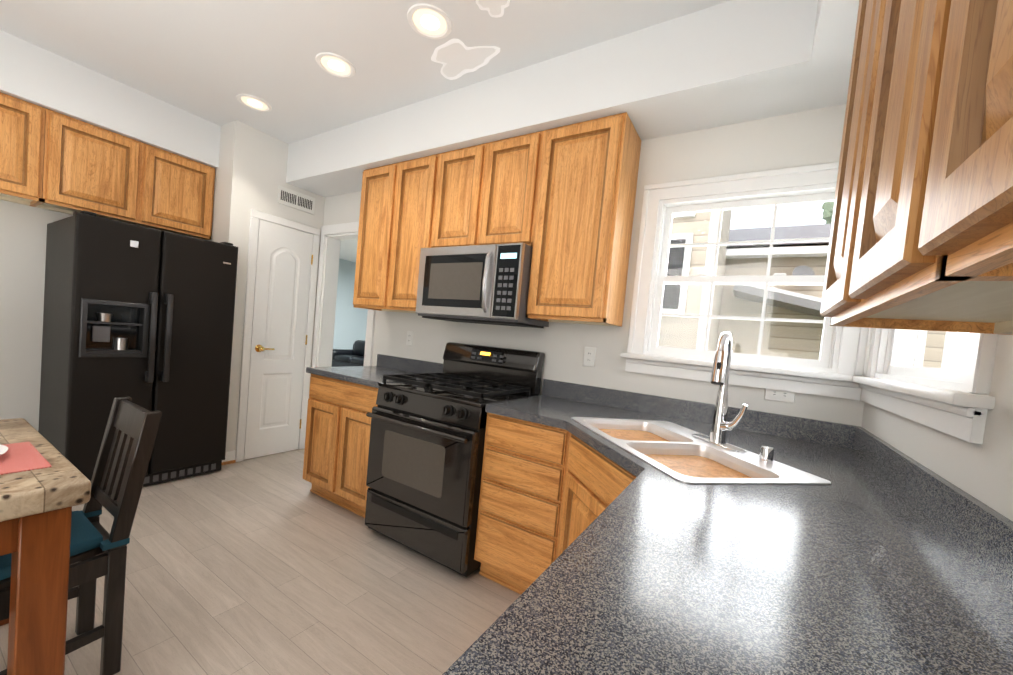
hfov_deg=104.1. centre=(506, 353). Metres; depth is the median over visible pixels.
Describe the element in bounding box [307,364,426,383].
countertop
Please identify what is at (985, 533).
backsplash
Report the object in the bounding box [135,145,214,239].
upper cabinet
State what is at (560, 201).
upper cabinet
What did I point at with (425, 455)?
stove
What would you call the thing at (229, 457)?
baseboard
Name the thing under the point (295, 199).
air vent
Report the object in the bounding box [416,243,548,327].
microwave
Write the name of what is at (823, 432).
backsplash
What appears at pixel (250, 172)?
wall
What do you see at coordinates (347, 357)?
sofa
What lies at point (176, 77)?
ceiling
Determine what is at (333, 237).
trim
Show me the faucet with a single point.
(716, 443)
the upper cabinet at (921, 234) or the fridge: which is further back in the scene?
the fridge
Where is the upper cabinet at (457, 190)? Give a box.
[429,144,484,247]
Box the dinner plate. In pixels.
[0,444,7,454]
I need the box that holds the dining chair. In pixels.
[0,397,161,674]
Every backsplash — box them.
[377,354,861,447]
[851,426,1012,591]
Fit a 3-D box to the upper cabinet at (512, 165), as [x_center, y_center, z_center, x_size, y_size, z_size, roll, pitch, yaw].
[0.091,-0.943,2.413,0.381,0.612,0.324,7,3,32]
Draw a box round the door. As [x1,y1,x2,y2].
[235,209,319,461]
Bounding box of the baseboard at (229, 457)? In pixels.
[222,450,235,464]
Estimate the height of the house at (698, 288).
11.500 m
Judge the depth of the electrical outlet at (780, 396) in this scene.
1.84 m
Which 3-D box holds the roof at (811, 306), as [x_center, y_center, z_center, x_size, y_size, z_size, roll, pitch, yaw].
[5.476,1.701,8.043,3.143,7.450,0.990,7,3,32]
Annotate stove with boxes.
[365,342,544,576]
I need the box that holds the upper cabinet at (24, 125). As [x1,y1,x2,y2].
[0,92,51,206]
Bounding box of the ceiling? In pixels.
[0,0,858,196]
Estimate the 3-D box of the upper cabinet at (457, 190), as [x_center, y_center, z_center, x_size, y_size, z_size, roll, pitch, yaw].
[-0.230,-0.981,2.614,0.381,0.612,0.324,7,3,32]
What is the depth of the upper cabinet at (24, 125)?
2.40 m
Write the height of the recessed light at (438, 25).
0.008 m
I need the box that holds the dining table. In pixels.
[0,418,90,674]
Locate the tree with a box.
[821,202,833,223]
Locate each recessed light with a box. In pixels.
[236,94,271,111]
[315,52,355,77]
[407,3,451,38]
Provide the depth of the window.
1.84 m
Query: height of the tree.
12.876 m
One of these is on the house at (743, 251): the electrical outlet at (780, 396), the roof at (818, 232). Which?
the roof at (818, 232)
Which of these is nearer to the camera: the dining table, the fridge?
the dining table
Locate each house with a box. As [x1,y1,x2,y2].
[658,210,731,350]
[716,241,945,367]
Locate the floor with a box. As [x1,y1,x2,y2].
[0,448,520,674]
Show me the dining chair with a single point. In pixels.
(97, 550)
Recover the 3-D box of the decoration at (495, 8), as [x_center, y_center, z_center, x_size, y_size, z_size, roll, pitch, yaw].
[-0.049,-1.570,1.763,0.175,0.001,0.162,7,3,32]
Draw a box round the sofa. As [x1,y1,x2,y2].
[331,340,364,366]
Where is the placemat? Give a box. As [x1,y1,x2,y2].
[0,442,51,474]
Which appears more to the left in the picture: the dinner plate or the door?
the dinner plate
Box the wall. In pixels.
[0,104,1012,520]
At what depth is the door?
3.48 m
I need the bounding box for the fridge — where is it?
[38,211,237,485]
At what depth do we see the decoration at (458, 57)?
2.14 m
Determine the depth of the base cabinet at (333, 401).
2.60 m
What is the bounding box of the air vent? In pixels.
[278,185,314,214]
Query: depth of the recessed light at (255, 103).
2.80 m
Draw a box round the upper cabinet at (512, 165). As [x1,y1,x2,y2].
[477,131,540,244]
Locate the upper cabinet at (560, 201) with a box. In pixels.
[526,112,640,323]
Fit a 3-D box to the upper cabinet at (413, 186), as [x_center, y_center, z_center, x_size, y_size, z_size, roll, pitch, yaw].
[-0.570,-0.819,2.824,0.381,1.014,0.324,7,3,32]
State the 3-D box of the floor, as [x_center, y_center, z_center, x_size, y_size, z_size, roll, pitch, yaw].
[-1.887,1.087,0.747,4.840,0.060,5.440,7,3,32]
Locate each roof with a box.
[728,224,830,241]
[733,265,823,317]
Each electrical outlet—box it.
[406,331,413,345]
[583,347,595,366]
[764,389,794,402]
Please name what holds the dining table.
on the floor
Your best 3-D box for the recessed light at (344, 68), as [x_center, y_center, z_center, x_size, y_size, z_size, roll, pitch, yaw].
[-0.998,-1.678,2.308,0.216,0.008,0.216,7,3,32]
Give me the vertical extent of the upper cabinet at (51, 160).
0.554 m
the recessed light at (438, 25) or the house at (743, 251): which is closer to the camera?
the recessed light at (438, 25)
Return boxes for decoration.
[431,39,499,79]
[476,0,509,16]
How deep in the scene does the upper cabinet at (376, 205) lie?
2.88 m
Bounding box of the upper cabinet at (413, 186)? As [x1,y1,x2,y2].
[385,154,436,311]
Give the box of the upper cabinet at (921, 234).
[820,0,1012,334]
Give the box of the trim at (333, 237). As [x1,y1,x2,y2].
[311,222,375,366]
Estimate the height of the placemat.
0.002 m
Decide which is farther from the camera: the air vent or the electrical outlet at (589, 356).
the air vent
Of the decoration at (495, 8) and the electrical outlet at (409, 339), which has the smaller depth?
the decoration at (495, 8)
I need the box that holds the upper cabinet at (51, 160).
[36,111,147,223]
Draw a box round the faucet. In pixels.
[691,332,774,464]
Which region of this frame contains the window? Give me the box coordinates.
[620,162,997,443]
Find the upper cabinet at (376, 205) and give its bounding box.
[353,163,400,311]

